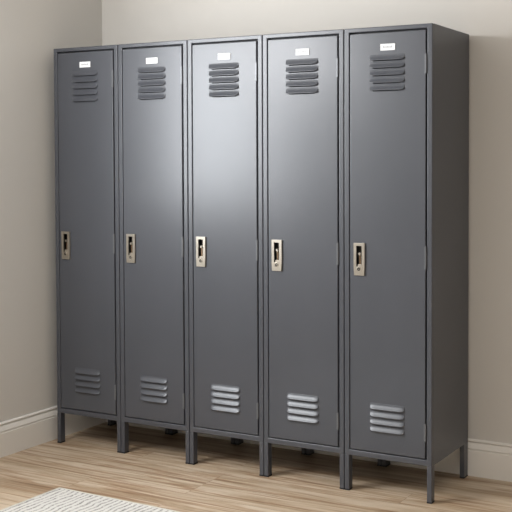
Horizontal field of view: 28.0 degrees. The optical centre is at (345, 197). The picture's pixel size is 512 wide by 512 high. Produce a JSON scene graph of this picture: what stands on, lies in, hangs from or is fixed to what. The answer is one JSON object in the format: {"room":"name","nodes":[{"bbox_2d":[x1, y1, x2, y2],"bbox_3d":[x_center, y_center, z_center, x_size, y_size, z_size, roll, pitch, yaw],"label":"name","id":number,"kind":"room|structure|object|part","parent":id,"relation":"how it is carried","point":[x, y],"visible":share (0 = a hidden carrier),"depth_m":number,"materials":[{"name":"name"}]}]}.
{"room":"changing room","nodes":[
{"label":"changing room","id":0,"kind":"room"},
{"bbox_2d":[0,0,101,421],"bbox_3d":[-2.483,-0.104,2.654,0.120,2.600,5.408,1,2,27],"label":"wall","id":1,"kind":"structure","parent":0,"point":[30,30],"depth_m":4.59,"materials":[{"name":"grey paint"}]},
{"bbox_2d":[0,406,105,457],"bbox_3d":[-2.426,1.121,2.658,0.016,0.150,5.392,1,2,27],"label":"baseboard","id":2,"kind":"structure","parent":1,"relation":"attached to","point":[30,430],"depth_m":4.63,"materials":[{"name":"white wood"}]},
{"bbox_2d":[0,422,511,511],"bbox_3d":[-0.221,1.282,1.538,5.206,0.100,5.648,1,2,27],"label":"floor","id":3,"kind":"structure","parent":0,"point":[154,471],"depth_m":4.13,"materials":[{"name":"brown wood"}]},
{"bbox_2d":[0,487,179,511],"bbox_3d":[-1.006,1.193,2.586,1.572,0.009,2.402,1,2,28],"label":"rug","id":4,"kind":"object","parent":3,"relation":"on","point":[59,499],"visible":1,"depth_m":3.81,"materials":[{"name":"beige fabric"}]},
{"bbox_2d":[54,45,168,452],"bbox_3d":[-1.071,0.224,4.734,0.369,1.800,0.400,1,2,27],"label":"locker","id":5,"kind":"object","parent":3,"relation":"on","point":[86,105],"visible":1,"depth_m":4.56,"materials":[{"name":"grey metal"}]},
{"bbox_3d":[-1.304,1.054,4.688,0.020,0.137,0.030,1,2,27],"label":"leg","id":6,"kind":"part","parent":5,"relation":"part of","materials":[{"name":"grey metal"}]},
{"bbox_3d":[-1.260,0.217,4.620,0.047,0.126,0.022,1,2,27],"label":"handle","id":7,"kind":"part","parent":5,"relation":"part of","materials":[{"name":"silver metal"}]},
{"bbox_3d":[-1.154,0.157,4.571,0.316,1.610,0.017,1,2,27],"label":"door","id":8,"kind":"part","parent":5,"relation":"part of","materials":[{"name":"grey metal"}]},
{"bbox_3d":[-1.153,0.159,4.573,0.368,1.659,0.019,1,2,27],"label":"door frame","id":9,"kind":"part","parent":5,"relation":"part of","materials":[{"name":"grey metal"}]},
{"bbox_3d":[-0.995,1.059,4.528,0.020,0.137,0.030,1,2,27],"label":"leg","id":10,"kind":"part","parent":5,"relation":"part of","materials":[{"name":"grey metal"}]},
{"bbox_2d":[118,40,234,463],"bbox_3d":[-0.742,0.229,4.564,0.369,1.800,0.400,1,2,27],"label":"locker","id":11,"kind":"object","parent":3,"relation":"on","point":[152,76],"visible":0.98,"depth_m":4.39,"materials":[{"name":"grey metal"}]},
{"bbox_3d":[-0.975,1.059,4.518,0.020,0.137,0.030,1,2,27],"label":"leg","id":12,"kind":"part","parent":11,"relation":"part of","materials":[{"name":"grey metal"}]},
{"bbox_3d":[-0.931,0.223,4.451,0.047,0.126,0.022,1,2,27],"label":"handle","id":13,"kind":"part","parent":11,"relation":"part of","materials":[{"name":"silver metal"}]},
{"bbox_3d":[-0.825,0.163,4.402,0.316,1.610,0.017,1,2,27],"label":"door","id":14,"kind":"part","parent":11,"relation":"part of","materials":[{"name":"grey metal"}]},
{"bbox_3d":[-0.824,0.165,4.403,0.368,1.659,0.019,1,2,27],"label":"door frame","id":15,"kind":"part","parent":11,"relation":"part of","materials":[{"name":"grey metal"}]},
{"bbox_3d":[-0.814,1.048,4.831,0.020,0.137,0.042,1,2,27],"label":"leg","id":16,"kind":"part","parent":11,"relation":"part of","materials":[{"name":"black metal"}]},
{"bbox_3d":[-0.665,1.064,4.359,0.020,0.137,0.030,1,2,27],"label":"leg","id":17,"kind":"part","parent":11,"relation":"part of","materials":[{"name":"grey metal"}]},
{"bbox_2d":[188,35,305,475],"bbox_3d":[-0.412,0.235,4.395,0.369,1.800,0.400,1,2,27],"label":"locker","id":18,"kind":"object","parent":3,"relation":"on","point":[226,246],"visible":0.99,"depth_m":4.22,"materials":[{"name":"grey metal"}]},
{"bbox_3d":[-0.645,1.065,4.349,0.020,0.137,0.030,1,2,27],"label":"leg","id":19,"kind":"part","parent":18,"relation":"part of","materials":[{"name":"grey metal"}]},
{"bbox_3d":[-0.601,0.228,4.281,0.047,0.126,0.022,1,2,27],"label":"handle","id":20,"kind":"part","parent":18,"relation":"part of","materials":[{"name":"silver metal"}]},
{"bbox_3d":[-0.495,0.168,4.232,0.316,1.610,0.017,1,2,27],"label":"door","id":21,"kind":"part","parent":18,"relation":"part of","materials":[{"name":"grey metal"}]},
{"bbox_3d":[-0.494,0.170,4.234,0.368,1.659,0.019,1,2,27],"label":"door frame","id":22,"kind":"part","parent":18,"relation":"part of","materials":[{"name":"grey metal"}]},
{"bbox_3d":[-0.484,1.054,4.661,0.020,0.137,0.042,1,2,27],"label":"leg","id":23,"kind":"part","parent":18,"relation":"part of","materials":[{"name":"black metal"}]},
{"bbox_3d":[-0.336,1.070,4.189,0.020,0.137,0.030,1,2,27],"label":"leg","id":24,"kind":"part","parent":18,"relation":"part of","materials":[{"name":"grey metal"}]},
{"bbox_2d":[263,29,381,489],"bbox_3d":[-0.083,0.240,4.226,0.369,1.800,0.400,1,2,27],"label":"locker","id":25,"kind":"object","parent":3,"relation":"on","point":[304,123],"visible":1,"depth_m":4.05,"materials":[{"name":"grey metal"}]},
{"bbox_3d":[-0.316,1.070,4.179,0.020,0.137,0.030,1,2,27],"label":"leg","id":26,"kind":"part","parent":25,"relation":"part of","materials":[{"name":"grey metal"}]},
{"bbox_3d":[-0.272,0.234,4.112,0.047,0.126,0.022,1,2,27],"label":"handle","id":27,"kind":"part","parent":25,"relation":"part of","materials":[{"name":"silver metal"}]},
{"bbox_3d":[-0.166,0.174,4.062,0.316,1.610,0.017,1,2,27],"label":"door","id":28,"kind":"part","parent":25,"relation":"part of","materials":[{"name":"grey metal"}]},
{"bbox_3d":[-0.165,0.175,4.064,0.368,1.659,0.019,1,2,27],"label":"door frame","id":29,"kind":"part","parent":25,"relation":"part of","materials":[{"name":"grey metal"}]},
{"bbox_3d":[-0.155,1.059,4.492,0.020,0.137,0.042,1,2,27],"label":"leg","id":30,"kind":"part","parent":25,"relation":"part of","materials":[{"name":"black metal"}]},
{"bbox_3d":[-0.006,1.075,4.020,0.020,0.137,0.030,1,2,27],"label":"leg","id":31,"kind":"part","parent":25,"relation":"part of","materials":[{"name":"grey metal"}]},
{"bbox_2d":[344,23,468,503],"bbox_3d":[0.247,0.246,4.056,0.369,1.800,0.400,1,2,27],"label":"locker","id":32,"kind":"object","parent":3,"relation":"on","point":[406,87],"visible":1,"depth_m":3.90,"materials":[{"name":"grey metal"}]},
{"bbox_3d":[0.014,1.076,4.010,0.020,0.137,0.030,1,2,27],"label":"leg","id":33,"kind":"part","parent":32,"relation":"part of","materials":[{"name":"grey metal"}]},
{"bbox_3d":[0.058,0.239,3.942,0.047,0.126,0.022,1,2,27],"label":"handle","id":34,"kind":"part","parent":32,"relation":"part of","materials":[{"name":"silver metal"}]},
{"bbox_3d":[0.175,1.065,4.322,0.020,0.137,0.042,1,2,27],"label":"leg","id":35,"kind":"part","parent":32,"relation":"part of","materials":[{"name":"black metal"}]},
{"bbox_3d":[0.164,0.179,3.893,0.316,1.610,0.017,1,2,27],"label":"door","id":36,"kind":"part","parent":32,"relation":"part of","materials":[{"name":"grey metal"}]},
{"bbox_3d":[0.165,0.181,3.895,0.368,1.659,0.019,1,2,27],"label":"door frame","id":37,"kind":"part","parent":32,"relation":"part of","materials":[{"name":"grey metal"}]},
{"bbox_3d":[0.323,1.081,3.850,0.020,0.137,0.030,1,2,27],"label":"leg","id":38,"kind":"part","parent":32,"relation":"part of","materials":[{"name":"grey metal"}]},
{"bbox_3d":[0.484,1.070,4.163,0.020,0.137,0.042,1,2,27],"label":"leg","id":39,"kind":"part","parent":32,"relation":"part of","materials":[{"name":"grey metal"}]},
{"bbox_2d":[102,0,511,443],"bbox_3d":[1.042,-0.152,3.948,5.206,2.600,0.120,1,2,27],"label":"wall","id":40,"kind":"structure","parent":0,"point":[488,23],"depth_m":4.15,"materials":[{"name":"grey paint"}]},
{"bbox_2d":[106,419,511,481],"bbox_3d":[1.012,1.075,3.929,4.966,0.150,0.016,1,2,27],"label":"baseboard","id":41,"kind":"structure","parent":40,"relation":"attached to","point":[486,459],"depth_m":4.17,"materials":[{"name":"beige paint"}]}
]}

